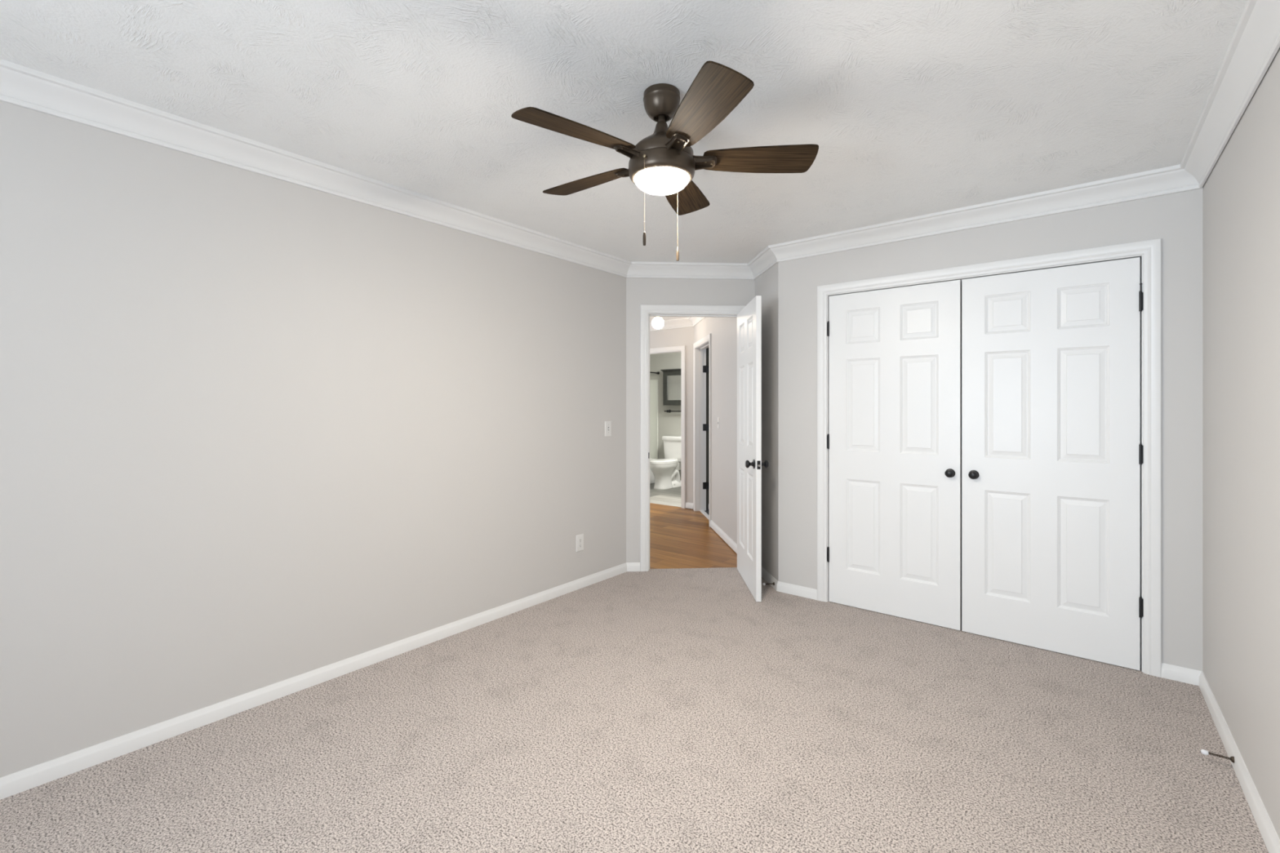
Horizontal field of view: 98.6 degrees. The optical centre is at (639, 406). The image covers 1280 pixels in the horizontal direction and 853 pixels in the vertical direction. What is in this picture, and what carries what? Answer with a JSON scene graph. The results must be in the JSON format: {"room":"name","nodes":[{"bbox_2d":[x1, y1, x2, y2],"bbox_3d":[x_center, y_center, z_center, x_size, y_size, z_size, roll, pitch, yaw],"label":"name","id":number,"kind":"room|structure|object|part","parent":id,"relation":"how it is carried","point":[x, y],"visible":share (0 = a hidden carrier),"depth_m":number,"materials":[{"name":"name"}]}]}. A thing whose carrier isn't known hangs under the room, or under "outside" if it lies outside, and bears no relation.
{"room":"empty bedroom","nodes":[
{"label":"empty bedroom","id":0,"kind":"room"},
{"bbox_2d":[0,101,626,777],"bbox_3d":[-1.959,0.117,2.214,0.115,2.536,5.843,0,0,39],"label":"wall","id":1,"kind":"structure","parent":0,"point":[257,431],"depth_m":2.43,"materials":[{"name":"grey paint"}]},
{"bbox_2d":[0,562,626,799],"bbox_3d":[-1.883,1.293,2.204,0.016,0.072,5.683,0,0,39],"label":"baseboard","id":2,"kind":"structure","parent":1,"relation":"attached to","point":[11,784],"depth_m":2.42,"materials":[{"name":"white paint"}]},
{"bbox_2d":[0,58,631,277],"bbox_3d":[-1.856,-1.088,2.182,0.085,0.107,5.683,0,0,39],"label":"crown molding","id":3,"kind":"structure","parent":1,"relation":"attached to","point":[20,86],"depth_m":2.39,"materials":[{"name":"white paint"}]},
{"bbox_2d":[576,533,583,551],"bbox_3d":[-0.436,0.996,4.014,0.008,0.120,0.076,0,0,39],"label":"wall outlet","id":4,"kind":"object","parent":1,"relation":"attached to","point":[580,538],"visible":1,"depth_m":4.01,"materials":[{"name":"white plastic"}]},
{"bbox_2d":[604,421,611,436],"bbox_3d":[-0.241,0.173,4.250,0.018,0.116,0.072,0,0,39],"label":"light switch","id":5,"kind":"object","parent":1,"relation":"attached to","point":[607,424],"visible":1,"depth_m":4.25,"materials":[{"name":"white plastic"}]},
{"bbox_2d":[0,0,1247,322],"bbox_3d":[-0.760,-1.171,4.007,7.800,0.060,10.900,0,0,39],"label":"ceiling","id":6,"kind":"structure","parent":0,"point":[911,108],"depth_m":1.98,"materials":[{"name":"white paint"}]},
{"bbox_2d":[651,316,663,328],"bbox_3d":[0.214,-1.032,6.600,0.148,0.218,0.148,0,0,39],"label":"hall ceiling light","id":7,"kind":"object","parent":6,"relation":"attached to","point":[657,322],"visible":0.82,"depth_m":6.55,"materials":[{"name":"white glass"}]},
{"bbox_2d":[511,60,818,261],"bbox_3d":[0.051,-0.847,2.026,1.051,0.588,1.086,0,0,39],"label":"ceiling fan","id":8,"kind":"object","parent":6,"relation":"hanging from","point":[664,162],"visible":1,"depth_m":1.93,"materials":[{"name":"brown wood"}]},
{"bbox_3d":[-0.207,-0.901,1.806,0.414,0.040,0.151,0,0,-37],"label":"blade","id":9,"kind":"part","parent":8,"relation":"part of","materials":[{"name":"brown wood"}]},
{"bbox_3d":[-0.203,-0.901,2.219,0.414,0.040,0.151,0,0,35],"label":"blade","id":10,"kind":"part","parent":8,"relation":"part of","materials":[{"name":"brown wood"}]},
{"bbox_3d":[-0.043,-0.884,2.096,0.103,0.038,0.068,0,0,35],"label":"blade arm","id":11,"kind":"part","parent":8,"relation":"part of","materials":[{"name":"brown metal"}]},
{"bbox_3d":[-0.041,-0.884,1.920,0.103,0.038,0.068,0,0,-37],"label":"blade arm","id":12,"kind":"part","parent":8,"relation":"part of","materials":[{"name":"brown metal"}]},
{"bbox_3d":[0.018,-0.734,1.901,0.011,0.267,0.018,0,0,29],"label":"pull chain","id":13,"kind":"part","parent":8,"relation":"part of","materials":[{"name":"gold metal"}]},
{"bbox_3d":[0.079,-0.809,2.009,0.198,0.049,0.198,0,0,39],"label":"globe","id":14,"kind":"part","parent":8,"relation":"part of"},
{"bbox_3d":[0.127,-0.884,1.867,0.068,0.038,0.103,0,0,-19],"label":"blade arm","id":15,"kind":"part","parent":8,"relation":"part of","materials":[{"name":"brown metal"}]},
{"bbox_3d":[0.191,-0.901,2.342,0.151,0.040,0.414,0,0,17],"label":"blade","id":16,"kind":"part","parent":8,"relation":"part of","materials":[{"name":"brown wood"}]},
{"bbox_3d":[0.229,-0.884,2.010,0.103,0.038,0.068,0,0,-1],"label":"blade arm","id":17,"kind":"part","parent":8,"relation":"part of","materials":[{"name":"brown metal"}]},
{"bbox_3d":[0.184,-0.901,1.674,0.151,0.040,0.414,0,0,-19],"label":"blade","id":18,"kind":"part","parent":8,"relation":"part of","materials":[{"name":"brown wood"}]},
{"bbox_3d":[0.430,-0.901,2.006,0.414,0.040,0.151,0,0,-1],"label":"blade","id":19,"kind":"part","parent":8,"relation":"part of","materials":[{"name":"brown wood"}]},
{"bbox_2d":[0,483,1268,852],"bbox_3d":[-0.726,1.355,4.171,7.248,0.060,10.200,0,0,39],"label":"floor","id":20,"kind":"structure","parent":0,"point":[677,710],"depth_m":2.12,"materials":[{"name":"carpet"}]},
{"bbox_2d":[649,435,680,489],"bbox_3d":[0.437,0.921,9.056,0.480,0.827,0.753,0,0,39],"label":"toilet","id":21,"kind":"object","parent":20,"relation":"on","point":[665,471],"visible":0.87,"depth_m":8.98,"materials":[{"name":"white ceramic"}]},
{"bbox_3d":[0.390,0.897,8.998,0.374,0.048,0.590,0,0,39],"label":"lid","id":22,"kind":"part","parent":21,"relation":"part of","materials":[{"name":"white ceramic"}]},
{"bbox_3d":[0.388,0.913,8.995,0.376,0.020,0.596,0,0,39],"label":"seat","id":23,"kind":"part","parent":21,"relation":"part of","materials":[{"name":"white ceramic"}]},
{"bbox_3d":[0.606,0.541,9.267,0.480,0.067,0.212,0,0,39],"label":"tank lid","id":24,"kind":"part","parent":21,"relation":"part of","materials":[{"name":"white ceramic"}]},
{"bbox_3d":[0.607,0.745,9.268,0.444,0.350,0.188,0,0,39],"label":"tank","id":25,"kind":"part","parent":21,"relation":"part of","materials":[{"name":"white ceramic"}]},
{"bbox_2d":[649,379,657,484],"bbox_3d":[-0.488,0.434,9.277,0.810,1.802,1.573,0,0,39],"label":"shower curtain","id":26,"kind":"object","parent":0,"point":[653,383],"visible":0.16,"depth_m":9.68,"materials":[{"name":"white fabric"}]},
{"bbox_2d":[649,326,693,509],"bbox_3d":[0.113,0.117,8.767,3.006,2.536,1.820,0,0,39],"label":"wall","id":27,"kind":"structure","parent":0,"point":[682,336],"depth_m":7.46,"materials":[{"name":"grey paint"}]},
{"bbox_2d":[649,345,685,508],"bbox_3d":[0.276,0.270,7.529,0.899,2.134,0.128,0,0,39],"label":"door frame","id":28,"kind":"structure","parent":27,"relation":"attached to","point":[682,349],"depth_m":7.22,"materials":[{"name":"white paint"}]},
{"bbox_2d":[660,368,680,405],"bbox_3d":[0.634,-0.321,9.291,0.604,0.612,0.150,0,0,39],"label":"upper cabinet","id":29,"kind":"object","parent":27,"relation":"attached to","point":[671,377],"visible":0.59,"depth_m":9.32,"materials":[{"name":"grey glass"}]},
{"bbox_3d":[0.634,-0.609,9.291,0.604,0.037,0.150,0,0,39],"label":"cornice","id":30,"kind":"part","parent":29,"relation":"part of","materials":[{"name":"white wood"}]},
{"bbox_3d":[0.615,-0.311,9.267,0.376,0.417,0.008,0,0,39],"label":"mirror pane","id":31,"kind":"part","parent":29,"relation":"part of","materials":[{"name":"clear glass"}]},
{"bbox_2d":[649,317,693,331],"bbox_3d":[-0.413,-1.088,7.968,2.786,0.107,0.085,0,0,39],"label":"crown molding","id":32,"kind":"structure","parent":27,"relation":"attached to","point":[680,322],"depth_m":7.27,"materials":[{"name":"white paint"}]},
{"bbox_2d":[664,409,680,413],"bbox_3d":[0.655,0.085,9.317,0.564,0.052,0.084,0,0,39],"label":"towel bar","id":33,"kind":"object","parent":27,"relation":"attached to","point":[667,411],"visible":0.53,"depth_m":9.40,"materials":[{"name":"black metal"}]},
{"bbox_2d":[685,502,693,509],"bbox_3d":[0.647,1.293,7.163,0.126,0.072,0.016,0,0,39],"label":"baseboard","id":34,"kind":"structure","parent":27,"relation":"attached to","point":[688,505],"depth_m":7.16,"materials":[{"name":"white paint"}]},
{"bbox_2d":[626,277,755,562],"bbox_3d":[0.409,0.117,4.516,1.050,2.536,0.115,0,0,-4],"label":"wall","id":35,"kind":"structure","parent":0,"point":[639,291],"depth_m":4.43,"materials":[{"name":"grey paint"}]},
{"bbox_2d":[626,562,639,571],"bbox_3d":[-0.054,1.293,4.421,0.112,0.072,0.016,0,0,-4],"label":"baseboard","id":36,"kind":"structure","parent":35,"relation":"attached to","point":[631,566],"depth_m":4.42,"materials":[{"name":"white paint"}]},
{"bbox_2d":[626,261,753,279],"bbox_3d":[0.415,-1.088,4.416,1.050,0.107,0.085,0,0,-4],"label":"crown molding","id":37,"kind":"structure","parent":35,"relation":"attached to","point":[636,269],"depth_m":4.42,"materials":[{"name":"white paint"}]},
{"bbox_2d":[640,304,745,571],"bbox_3d":[0.445,0.260,4.508,0.895,2.154,0.134,0,0,-4],"label":"door frame","id":38,"kind":"structure","parent":35,"relation":"attached to","point":[646,311],"depth_m":4.42,"materials":[{"name":"white paint"}]},
{"bbox_2d":[737,295,768,601],"bbox_3d":[0.804,0.287,4.099,0.155,2.068,0.783,0,0,0],"label":"door","id":39,"kind":"structure","parent":35,"relation":"in","point":[749,464],"depth_m":3.95,"materials":[{"name":"white paint"}]},
{"bbox_3d":[0.755,0.397,3.780,0.060,0.065,0.065,0,0,0],"label":"knob","id":40,"kind":"part","parent":39,"relation":"part of","materials":[{"name":"black metal"}]},
{"bbox_3d":[0.802,0.397,3.719,0.023,0.058,0.002,0,0,0],"label":"latch plate","id":41,"kind":"part","parent":39,"relation":"part of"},
{"bbox_3d":[0.850,0.397,3.780,0.060,0.065,0.065,0,0,0],"label":"knob","id":42,"kind":"part","parent":39,"relation":"part of","materials":[{"name":"black metal"}]},
{"bbox_2d":[706,346,709,509],"bbox_3d":[1.400,0.122,5.710,2.760,2.526,1.740,0,0,39],"label":"wall","id":43,"kind":"structure","parent":0,"point":[707,348],"depth_m":7.13,"materials":[{"name":"grey paint"}]},
{"bbox_2d":[693,317,737,543],"bbox_3d":[0.877,0.117,5.873,0.135,2.536,2.534,0,0,-5],"label":"wall","id":44,"kind":"structure","parent":0,"point":[723,331],"depth_m":5.52,"materials":[{"name":"grey paint"}]},
{"bbox_2d":[688,316,704,326],"bbox_3d":[0.767,-1.088,5.863,0.085,0.107,2.534,0,0,-5],"label":"crown molding","id":45,"kind":"structure","parent":44,"relation":"attached to","point":[695,320],"depth_m":6.88,"materials":[{"name":"white paint"}]},
{"bbox_2d":[693,333,711,527],"bbox_3d":[0.831,0.265,6.604,0.206,2.144,0.999,0,0,-5],"label":"door frame","id":46,"kind":"structure","parent":44,"relation":"attached to","point":[700,368],"depth_m":7.03,"materials":[{"name":"white paint"}]},
{"bbox_2d":[710,520,737,553],"bbox_3d":[0.847,1.293,5.348,0.016,0.072,1.494,0,0,-5],"label":"baseboard","id":47,"kind":"structure","parent":44,"relation":"attached to","point":[717,530],"depth_m":5.46,"materials":[{"name":"white paint"}]},
{"bbox_2d":[755,262,777,580],"bbox_3d":[1.010,0.117,4.227,0.090,2.536,0.539,0,0,-6],"label":"wall","id":48,"kind":"structure","parent":0,"point":[766,284],"depth_m":4.13,"materials":[{"name":"grey paint"}]},
{"bbox_2d":[747,246,777,279],"bbox_3d":[0.925,-1.088,4.200,0.085,0.107,0.574,0,0,-6],"label":"crown molding","id":49,"kind":"structure","parent":48,"relation":"attached to","point":[766,259],"depth_m":4.17,"materials":[{"name":"white paint"}]},
{"bbox_2d":[761,566,777,590],"bbox_3d":[0.958,1.293,4.218,0.016,0.072,0.546,0,0,-6],"label":"baseboard","id":50,"kind":"structure","parent":48,"relation":"attached to","point":[766,575],"depth_m":4.12,"materials":[{"name":"white paint"}]},
{"bbox_2d":[777,188,1202,671],"bbox_3d":[1.867,0.117,3.328,2.148,2.536,0.115,0,0,39],"label":"wall","id":51,"kind":"structure","parent":0,"point":[1176,219],"depth_m":2.90,"materials":[{"name":"grey paint"}]},
{"bbox_2d":[776,581,817,599],"bbox_3d":[1.100,1.293,3.860,0.297,0.072,0.016,0,0,39],"label":"baseboard","id":52,"kind":"structure","parent":51,"relation":"attached to","point":[782,587],"depth_m":3.85,"materials":[{"name":"white paint"}]},
{"bbox_2d":[826,280,961,630],"bbox_3d":[1.575,0.288,3.486,0.789,2.066,0.078,0,0,39],"label":"door","id":53,"kind":"structure","parent":51,"relation":"in","point":[894,437],"depth_m":3.46,"materials":[{"name":"white paint"}]},
{"bbox_3d":[1.832,0.397,3.257,0.053,0.053,0.043,0,0,39],"label":"knob","id":54,"kind":"part","parent":53,"relation":"part of","materials":[{"name":"black metal"}]},
{"bbox_2d":[768,164,1202,262],"bbox_3d":[1.791,-1.088,3.261,2.183,0.107,0.085,0,0,39],"label":"crown molding","id":55,"kind":"structure","parent":51,"relation":"attached to","point":[1173,179],"depth_m":3.07,"materials":[{"name":"white paint"}]},
{"bbox_2d":[817,238,1161,677],"bbox_3d":[1.918,0.257,3.275,1.717,2.160,0.134,0,0,39],"label":"door frame","id":56,"kind":"structure","parent":51,"relation":"attached to","point":[1148,251],"depth_m":2.78,"materials":[{"name":"white paint"}]},
{"bbox_2d":[961,257,1143,670],"bbox_3d":[2.197,0.288,2.987,0.788,2.066,0.078,0,0,39],"label":"door","id":57,"kind":"structure","parent":51,"relation":"in","point":[1052,453],"depth_m":2.96,"materials":[{"name":"white paint"}]},
{"bbox_3d":[1.926,0.397,3.182,0.053,0.053,0.043,0,0,39],"label":"knob","id":58,"kind":"part","parent":57,"relation":"part of","materials":[{"name":"black metal"}]},
{"bbox_2d":[1160,662,1201,685],"bbox_3d":[2.606,1.293,2.651,0.148,0.072,0.016,0,0,39],"label":"baseboard","id":59,"kind":"structure","parent":51,"relation":"attached to","point":[1175,673],"depth_m":2.65,"materials":[{"name":"white paint"}]},
{"bbox_2d":[1202,47,1279,839],"bbox_3d":[1.048,0.117,0.497,0.115,2.536,6.927,0,0,39],"label":"wall","id":60,"kind":"structure","parent":0,"point":[1241,193],"depth_m":1.95,"materials":[{"name":"grey paint"}]},
{"bbox_2d":[1200,749,1234,763],"bbox_3d":[2.135,1.291,2.034,0.088,0.022,0.022,0,0,35],"label":"door stop","id":61,"kind":"object","parent":60,"relation":"attached to","point":[1204,752],"visible":1,"depth_m":2.04,"materials":[{"name":"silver metal"}]},
{"bbox_2d":[1180,0,1279,187],"bbox_3d":[0.755,-1.088,0.296,0.082,0.107,6.000,0,0,39],"label":"crown molding","id":62,"kind":"structure","parent":60,"relation":"attached to","point":[1255,42],"depth_m":1.85,"materials":[{"name":"white paint"}]},
{"bbox_2d":[1199,671,1279,852],"bbox_3d":[0.784,1.293,0.273,0.016,0.072,6.007,0,0,39],"label":"baseboard","id":63,"kind":"structure","parent":60,"relation":"attached to","point":[1268,833],"depth_m":1.91,"materials":[{"name":"white paint"}]}
]}

